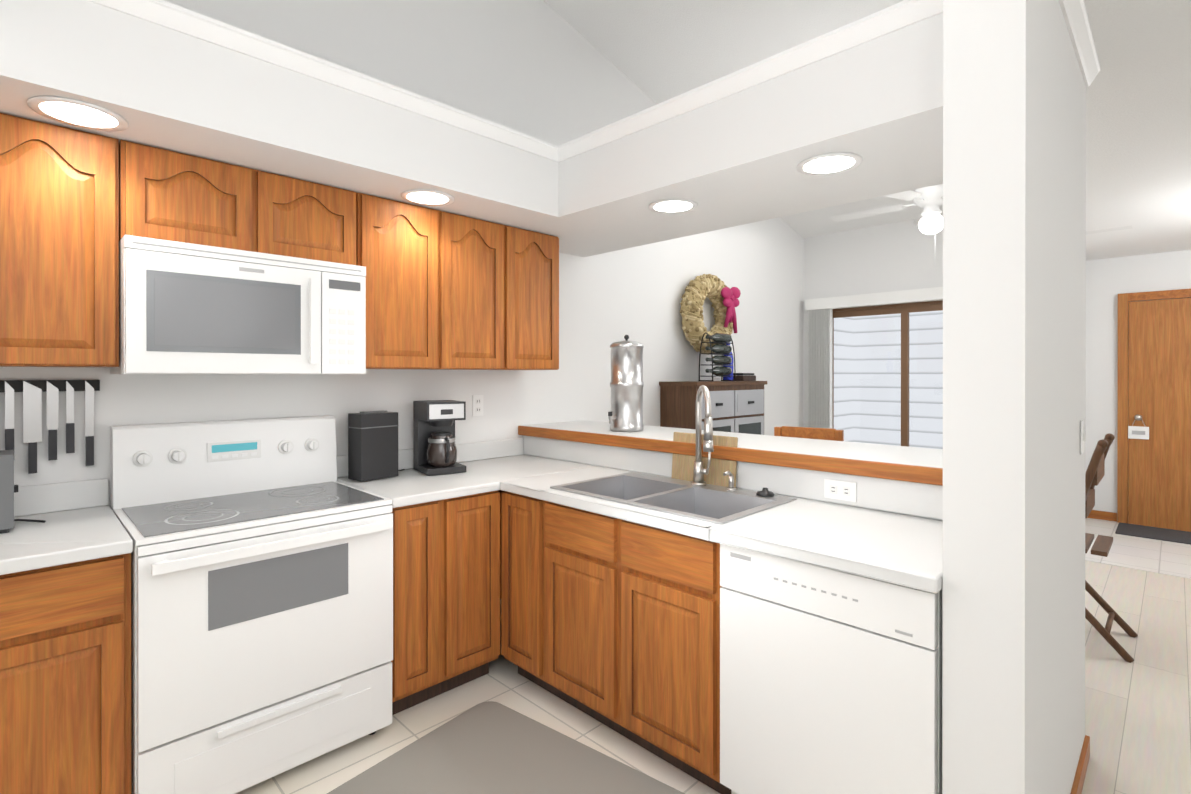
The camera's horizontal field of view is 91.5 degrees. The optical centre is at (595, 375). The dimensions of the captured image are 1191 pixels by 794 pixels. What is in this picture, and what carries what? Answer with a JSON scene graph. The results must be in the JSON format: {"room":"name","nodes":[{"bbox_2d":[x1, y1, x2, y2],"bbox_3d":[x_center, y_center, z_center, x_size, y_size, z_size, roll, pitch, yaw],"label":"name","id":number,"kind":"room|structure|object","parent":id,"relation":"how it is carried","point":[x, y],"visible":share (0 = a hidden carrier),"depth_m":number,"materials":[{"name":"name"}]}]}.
{"room":"kitchen","nodes":[
{"label":"kitchen","id":0,"kind":"room"},
{"bbox_2d":[0,0,558,227],"bbox_3d":[-1.543,-0.929,1.940,3.230,0.300,0.620,0,0,-45],"label":"soffit","id":1,"kind":"structure","parent":0,"point":[156,85],"depth_m":1.94,"materials":[{"name":"white paint"}]},
{"bbox_2d":[27,96,127,130],"bbox_3d":[-1.532,-0.775,1.725,0.224,0.006,0.224,0,0,-45],"label":"recessed light","id":2,"kind":"object","parent":1,"relation":"attached to","point":[76,113],"visible":0.94,"depth_m":1.72,"materials":[{"name":"white"}]},
{"bbox_2d":[87,0,562,161],"bbox_3d":[-1.309,-1.078,1.707,3.230,0.058,0.040,0,0,-45],"label":"crown molding","id":3,"kind":"structure","parent":1,"relation":"attached to","point":[163,13],"depth_m":2.03,"materials":[{"name":"white wood"}]},
{"bbox_2d":[401,189,453,205],"bbox_3d":[-0.733,-0.777,2.538,0.224,0.006,0.224,0,0,-45],"label":"recessed light","id":4,"kind":"object","parent":1,"relation":"attached to","point":[427,197],"visible":0.96,"depth_m":2.53,"materials":[{"name":"white plastic"}]},
{"bbox_2d":[0,0,802,613],"bbox_3d":[-0.401,-0.939,3.606,7.440,4.655,0.120,0,0,-45],"label":"wall","id":5,"kind":"structure","parent":0,"point":[540,70],"depth_m":3.42,"materials":[{"name":"white paint"}]},
{"bbox_2d":[0,380,99,473],"bbox_3d":[-1.948,0.174,1.952,0.430,0.317,0.029,0,0,-45],"label":"rack","id":6,"kind":"object","parent":5,"relation":"attached to","point":[32,390],"visible":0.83,"depth_m":2.00,"materials":[{"name":"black metal"}]},
{"bbox_2d":[0,113,118,366],"bbox_3d":[-1.829,-0.403,1.859,0.440,0.750,0.329,0,0,-45],"label":"upper cabinet","id":7,"kind":"object","parent":5,"relation":"attached to","point":[59,247],"depth_m":1.80,"materials":[{"name":"brown wood"}]},
{"bbox_2d":[116,139,279,254],"bbox_3d":[-1.510,-0.616,2.178,0.451,0.325,0.329,0,0,-45],"label":"upper cabinet","id":8,"kind":"object","parent":5,"relation":"attached to","point":[163,194],"depth_m":2.05,"materials":[{"name":"brown wood"}]},
{"bbox_2d":[110,235,365,373],"bbox_3d":[-1.353,-0.227,2.254,0.780,0.445,0.443,0,0,-45],"label":"microwave","id":9,"kind":"object","parent":8,"relation":"attached to","point":[187,308],"visible":1,"depth_m":2.06,"materials":[{"name":"white"}]},
{"bbox_2d":[280,175,355,264],"bbox_3d":[-1.277,-0.617,2.410,0.452,0.325,0.329,0,0,-45],"label":"upper cabinet","id":10,"kind":"object","parent":5,"relation":"attached to","point":[318,221],"depth_m":2.34,"materials":[{"name":"brown wood"}]},
{"bbox_2d":[356,192,455,369],"bbox_3d":[-0.959,-0.405,2.729,0.438,0.750,0.329,0,0,-45],"label":"upper cabinet","id":11,"kind":"object","parent":5,"relation":"attached to","point":[447,291],"depth_m":2.61,"materials":[{"name":"brown wood"}]},
{"bbox_2d":[472,395,482,415],"bbox_3d":[-0.659,0.169,3.257,0.070,0.116,0.006,0,0,-45],"label":"electrical outlet","id":12,"kind":"object","parent":5,"relation":"attached to","point":[477,405],"visible":1,"depth_m":3.25,"materials":[{"name":"white plastic"}]},
{"bbox_2d":[456,214,519,369],"bbox_3d":[-0.714,-0.405,2.974,0.500,0.750,0.329,0,0,-45],"label":"upper cabinet","id":13,"kind":"object","parent":5,"relation":"attached to","point":[487,253],"depth_m":2.92,"materials":[{"name":"brown wood"}]},
{"bbox_2d":[520,229,558,369],"bbox_3d":[-0.468,-0.406,3.220,0.439,0.750,0.329,0,0,-45],"label":"upper cabinet","id":14,"kind":"object","parent":5,"relation":"attached to","point":[539,252],"depth_m":3.15,"materials":[{"name":"brown wood"}]},
{"bbox_2d":[680,274,740,354],"bbox_3d":[0.922,-0.493,4.685,0.654,0.653,0.216,0,0,-45],"label":"wreath","id":15,"kind":"object","parent":5,"relation":"attached to","point":[719,294],"visible":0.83,"depth_m":4.58,"materials":[{"name":"beige"}]},
{"bbox_2d":[236,614,719,793],"bbox_3d":[-0.768,1.390,1.361,3.500,0.004,2.540,0,0,-45],"label":"kitchen tile floor","id":16,"kind":"structure","parent":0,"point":[504,682],"depth_m":2.24,"materials":[{"name":"beige tile"}]},
{"bbox_2d":[0,553,130,793],"bbox_3d":[-1.857,0.954,1.635,0.800,0.875,0.608,0,0,-45],"label":"base cabinet","id":17,"kind":"object","parent":16,"relation":"on","point":[65,678],"visible":0.92,"depth_m":1.60,"materials":[{"name":"brown wood"}]},
{"bbox_2d":[0,478,132,574],"bbox_3d":[-1.850,0.446,1.628,0.800,0.139,0.639,0,0,-45],"label":"countertop","id":18,"kind":"structure","parent":17,"relation":"on","point":[82,522],"depth_m":1.79,"materials":[{"name":"white laminate"}]},
{"bbox_2d":[0,450,45,532],"bbox_3d":[-1.895,0.357,1.759,0.333,0.237,0.189,0,0,-45],"label":"toaster","id":19,"kind":"object","parent":18,"relation":"on","point":[8,488],"visible":1,"depth_m":1.75,"materials":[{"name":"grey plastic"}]},
{"bbox_2d":[110,415,392,793],"bbox_3d":[-1.261,0.786,2.164,0.780,1.200,0.703,0,0,-45],"label":"range","id":20,"kind":"object","parent":16,"relation":"on","point":[262,602],"visible":1,"depth_m":1.98,"materials":[{"name":"white metal"}]},
{"bbox_2d":[390,490,503,714],"bbox_3d":[-0.615,0.952,2.877,1.133,0.875,0.608,0,0,-45],"label":"base cabinet","id":21,"kind":"object","parent":16,"relation":"on","point":[446,588],"visible":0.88,"depth_m":2.45,"materials":[{"name":"brown wood"}]},
{"bbox_2d":[336,448,495,507],"bbox_3d":[-0.835,0.445,2.636,0.480,0.139,0.636,0,0,-45],"label":"countertop","id":22,"kind":"structure","parent":21,"relation":"on","point":[411,486],"depth_m":2.61,"materials":[{"name":"white laminate"}]},
{"bbox_2d":[348,410,404,481],"bbox_3d":[-0.999,0.320,2.737,0.114,0.308,0.297,0,0,37],"label":"canister","id":23,"kind":"object","parent":22,"relation":"on","point":[372,445],"visible":1,"depth_m":2.64,"materials":[{"name":"black plastic"}]},
{"bbox_2d":[413,400,465,475],"bbox_3d":[-0.771,0.301,2.883,0.190,0.345,0.263,0,0,-33],"label":"coffee maker","id":24,"kind":"object","parent":22,"relation":"on","point":[435,450],"visible":1,"depth_m":2.82,"materials":[{"name":"black plastic"}]},
{"bbox_2d":[327,701,684,793],"bbox_3d":[-0.294,1.381,1.698,1.200,0.012,1.050,0,0,37],"label":"floor mat","id":25,"kind":"object","parent":16,"relation":"on","point":[489,747],"visible":0.96,"depth_m":2.05,"materials":[{"name":"grey"}]},
{"bbox_2d":[501,491,730,793],"bbox_3d":[0.193,0.953,2.442,0.608,0.875,1.150,0,0,-45],"label":"base cabinet","id":26,"kind":"object","parent":16,"relation":"on","point":[612,623],"visible":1,"depth_m":2.14,"materials":[{"name":"brown wood"}]},
{"bbox_2d":[456,435,942,593],"bbox_3d":[0.182,0.436,2.423,0.659,0.156,2.376,0,0,-45],"label":"countertop","id":27,"kind":"structure","parent":26,"relation":"on","point":[812,524],"depth_m":1.99,"materials":[{"name":"white laminate"}]},
{"bbox_2d":[550,472,796,524],"bbox_3d":[0.289,0.564,2.332,0.520,0.192,0.840,0,0,-45],"label":"sink","id":28,"kind":"object","parent":27,"relation":"in","point":[717,504],"visible":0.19,"depth_m":2.37,"materials":[{"name":"grey metal"}]},
{"bbox_2d":[723,471,735,490],"bbox_3d":[0.543,0.427,2.360,0.071,0.082,0.040,0,0,-45],"label":"soap dispenser","id":29,"kind":"object","parent":28,"relation":"on","point":[731,487],"visible":1,"depth_m":2.36,"materials":[{"name":"silver metal"}]},
{"bbox_2d":[756,488,774,496],"bbox_3d":[0.663,0.453,2.268,0.070,0.030,0.070,0,0,-45],"label":"stopper","id":30,"kind":"object","parent":28,"relation":"on","point":[764,492],"visible":1,"depth_m":2.25,"materials":[{"name":"black plastic"}]},
{"bbox_2d":[691,385,713,485],"bbox_3d":[0.445,0.254,2.406,0.167,0.427,0.179,0,0,-45],"label":"faucet","id":31,"kind":"object","parent":27,"relation":"on","point":[698,476],"visible":1,"depth_m":2.45,"materials":[{"name":"silver metal"}]},
{"bbox_2d":[671,432,737,486],"bbox_3d":[0.472,0.366,2.543,0.030,0.215,0.330,0,0,-45],"label":"cutting board","id":32,"kind":"object","parent":27,"relation":"on","point":[682,467],"visible":0.56,"depth_m":2.51,"materials":[{"name":"brown wood"}]},
{"bbox_2d":[824,479,856,501],"bbox_3d":[0.900,0.423,2.137,0.007,0.070,0.116,0,0,-45],"label":"electrical outlet","id":33,"kind":"object","parent":27,"relation":"attached to","point":[841,490],"visible":1,"depth_m":2.13,"materials":[{"name":"white plastic"}]},
{"bbox_2d":[720,544,942,793],"bbox_3d":[0.809,0.955,1.810,0.593,0.864,0.602,0,0,-45],"label":"dishwasher","id":34,"kind":"object","parent":16,"relation":"on","point":[830,681],"visible":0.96,"depth_m":1.58,"materials":[{"name":"white metal"}]},
{"bbox_2d":[520,13,942,256],"bbox_3d":[0.494,-0.930,2.732,0.770,0.300,2.380,0,0,-45],"label":"soffit beam","id":35,"kind":"structure","parent":0,"point":[736,159],"depth_m":2.23,"materials":[{"name":"white paint"}]},
{"bbox_2d":[649,199,697,213],"bbox_3d":[0.356,-0.777,2.666,0.224,0.006,0.224,0,0,-45],"label":"recessed light","id":36,"kind":"object","parent":35,"relation":"attached to","point":[669,206],"visible":0.98,"depth_m":2.66,"materials":[{"name":"white plastic"}]},
{"bbox_2d":[559,0,942,159],"bbox_3d":[0.441,-1.079,2.212,0.040,0.058,1.720,0,0,-45],"label":"crown molding","id":37,"kind":"structure","parent":35,"relation":"attached to","point":[868,28],"depth_m":2.04,"materials":[{"name":"white wood"}]},
{"bbox_2d":[797,153,861,175],"bbox_3d":[0.858,-0.776,2.135,0.224,0.006,0.224,0,0,-45],"label":"recessed light","id":38,"kind":"object","parent":35,"relation":"attached to","point":[828,164],"visible":1,"depth_m":2.13,"materials":[{"name":"white"}]},
{"bbox_2d":[544,0,942,237],"bbox_3d":[0.497,-2.385,2.705,7.440,1.960,2.660,0,0,-45],"label":"ceiling","id":39,"kind":"structure","parent":0,"point":[658,51],"depth_m":3.68,"materials":[{"name":"white paint"}]},
{"bbox_2d":[829,184,942,266],"bbox_3d":[2.436,-1.252,4.296,1.412,0.918,1.358,0,0,-45],"label":"ceiling fan","id":40,"kind":"object","parent":39,"relation":"hanging from","point":[928,200],"visible":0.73,"depth_m":4.23,"materials":[{"name":"white"}]},
{"bbox_2d":[803,214,1131,426],"bbox_3d":[3.128,-0.027,5.255,0.120,2.825,2.540,0,0,-45],"label":"wall","id":41,"kind":"structure","parent":0,"point":[896,256],"depth_m":5.64,"materials":[{"name":"white paint"}]},
{"bbox_2d":[805,287,942,428],"bbox_3d":[2.886,0.288,5.324,0.085,2.135,1.960,0,0,-45],"label":"vertical blinds","id":42,"kind":"object","parent":41,"relation":"attached to","point":[820,322],"visible":0.62,"depth_m":5.85,"materials":[{"name":"white"}]},
{"bbox_2d":[832,300,942,448],"bbox_3d":[2.963,0.346,5.416,0.055,2.078,1.716,0,0,-45],"label":"door frame","id":43,"kind":"structure","parent":41,"relation":"attached to","point":[904,309],"depth_m":5.46,"materials":[{"name":"brown metal"}]},
{"bbox_2d":[942,0,1085,793],"bbox_3d":[1.310,-0.559,1.754,1.200,3.900,0.160,0,0,-45],"label":"column","id":44,"kind":"structure","parent":0,"point":[1014,326],"depth_m":1.36,"materials":[{"name":"white paint"}]},
{"bbox_2d":[1059,0,1099,86],"bbox_3d":[1.381,-1.080,1.682,1.200,0.058,0.040,0,0,-45],"label":"crown molding","id":45,"kind":"structure","parent":44,"relation":"attached to","point":[1074,12],"depth_m":1.84,"materials":[{"name":"white wood"}]},
{"bbox_2d":[1080,420,1084,453],"bbox_3d":[1.693,0.213,2.015,0.070,0.115,0.009,0,0,-45],"label":"switch plate","id":46,"kind":"object","parent":44,"relation":"attached to","point":[1082,436],"visible":1,"depth_m":2.00,"materials":[{"name":"white plastic"}]},
{"bbox_2d":[1082,561,1190,793],"bbox_3d":[2.116,1.441,2.153,8.940,0.100,5.740,0,0,-45],"label":"floor","id":47,"kind":"structure","parent":0,"point":[1138,720],"depth_m":2.59,"materials":[{"name":"beige tile"}]},
{"bbox_2d":[659,381,766,434],"bbox_3d":[0.969,0.716,4.629,1.010,1.340,0.369,0,0,-45],"label":"dresser","id":48,"kind":"object","parent":47,"relation":"on","point":[737,406],"visible":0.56,"depth_m":4.40,"materials":[{"name":"brown wood"}]},
{"bbox_2d":[698,332,735,380],"bbox_3d":[0.939,-0.141,4.473,0.320,0.370,0.130,0,0,-45],"label":"wine rack","id":49,"kind":"object","parent":48,"relation":"on","point":[720,349],"visible":1,"depth_m":4.45,"materials":[{"name":"black metal"}]},
{"bbox_2d":[723,344,732,379],"bbox_3d":[1.070,-0.123,4.682,0.084,0.336,0.084,0,0,-45],"label":"bottle","id":50,"kind":"object","parent":48,"relation":"on","point":[731,374],"visible":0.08,"depth_m":4.65,"materials":[{"name":"blue glass"}]},
{"bbox_2d":[733,373,755,380],"bbox_3d":[1.204,0.013,4.830,0.200,0.064,0.180,0,0,-45],"label":"decorative box","id":51,"kind":"object","parent":48,"relation":"on","point":[745,378],"visible":0.77,"depth_m":4.74,"materials":[{"name":"brown wood"}]},
{"bbox_2d":[774,426,843,440],"bbox_3d":[1.162,0.826,3.064,0.360,1.125,0.360,0,0,35],"label":"bar stool","id":52,"kind":"object","parent":47,"relation":"on","point":[815,433],"visible":0.15,"depth_m":2.92,"materials":[{"name":"brown wood"}]},
{"bbox_2d":[1085,433,1137,662],"bbox_3d":[2.536,0.858,3.147,0.464,1.084,0.581,0,0,-45],"label":"folding chair","id":53,"kind":"object","parent":47,"relation":"on","point":[1094,476],"visible":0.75,"depth_m":2.96,"materials":[{"name":"brown wood"}]},
{"bbox_2d":[1084,0,1190,260],"bbox_3d":[2.859,-1.158,1.406,8.940,0.100,3.640,0,0,-45],"label":"ceiling","id":54,"kind":"structure","parent":0,"point":[1138,134],"depth_m":2.62,"materials":[{"name":"white paint"}]},
{"bbox_2d":[1085,518,1190,578],"bbox_3d":[4.945,1.385,4.274,1.700,0.004,2.300,0,0,-45],"label":"floor","id":55,"kind":"structure","parent":0,"point":[1154,556],"depth_m":4.51,"materials":[{"name":"white tile"}]},
{"bbox_2d":[1115,522,1190,544],"bbox_3d":[5.030,1.377,4.925,0.500,0.010,0.900,0,0,-45],"label":"mat","id":56,"kind":"object","parent":55,"relation":"on","point":[1165,534],"visible":0.89,"depth_m":5.04,"materials":[{"name":"grey fabric"}]},
{"bbox_2d":[1085,250,1190,512],"bbox_3d":[5.935,0.086,4.569,0.120,2.600,3.520,0,0,-45],"label":"wall","id":57,"kind":"structure","parent":0,"point":[1108,280],"depth_m":5.53,"materials":[{"name":"white paint"}]},
{"bbox_2d":[1117,289,1190,531],"bbox_3d":[5.266,0.308,5.067,0.118,2.146,1.060,0,0,-45],"label":"entry door","id":58,"kind":"structure","parent":57,"relation":"in","point":[1154,395],"depth_m":5.28,"materials":[{"name":"brown wood"}]},
{"bbox_2d":[1128,420,1148,439],"bbox_3d":[5.003,0.476,5.348,0.014,0.217,0.140,0,0,-45],"label":"door sign","id":59,"kind":"object","parent":58,"relation":"attached to","point":[1137,432],"visible":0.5,"depth_m":5.34,"materials":[{"name":"white"}]},
{"bbox_3d":[0.455,0.865,2.697,0.120,1.050,2.380,0,0,-45],"label":"wall","id":60,"kind":"structure","parent":0,"visible":0},
{"bbox_2d":[518,420,942,485],"bbox_3d":[0.572,0.328,2.812,0.550,0.056,2.376,0,0,-45],"label":"bar countertop","id":61,"kind":"structure","parent":60,"relation":"on","point":[910,464],"depth_m":2.41,"materials":[{"name":"white laminate"}]},
{"bbox_2d":[608,335,643,431],"bbox_3d":[0.151,0.039,3.127,0.232,0.519,0.184,0,0,-45],"label":"water filter","id":62,"kind":"object","parent":61,"relation":"on","point":[625,414],"visible":1,"depth_m":3.07,"materials":[{"name":"silver metal"}]},
{"label":"outside","id":63,"kind":"structure","parent":0,"visible":0},
{"bbox_2d":[834,310,942,448],"bbox_3d":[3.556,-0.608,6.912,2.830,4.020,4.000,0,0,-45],"label":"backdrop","id":64,"kind":"structure","parent":63,"point":[927,371],"depth_m":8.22,"materials":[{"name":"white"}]},
{"bbox_3d":[4.103,-0.933,0.162,8.940,4.655,0.120,0,0,-45],"label":"wall","id":65,"kind":"structure","parent":0,"visible":0},
{"bbox_2d":[1070,735,1089,793],"bbox_3d":[1.531,1.351,1.854,0.750,0.070,0.013,0,0,-45],"label":"baseboard","id":66,"kind":"structure","parent":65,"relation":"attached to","point":[1079,778],"depth_m":1.97,"materials":[{"name":"brown wood"}]},
{"bbox_2d":[1087,510,1116,521],"bbox_3d":[4.827,1.340,5.584,0.013,0.081,0.280,0,0,-45],"label":"baseboard","id":67,"kind":"structure","parent":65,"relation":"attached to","point":[1095,514],"depth_m":5.55,"materials":[{"name":"brown wood"}]}
]}

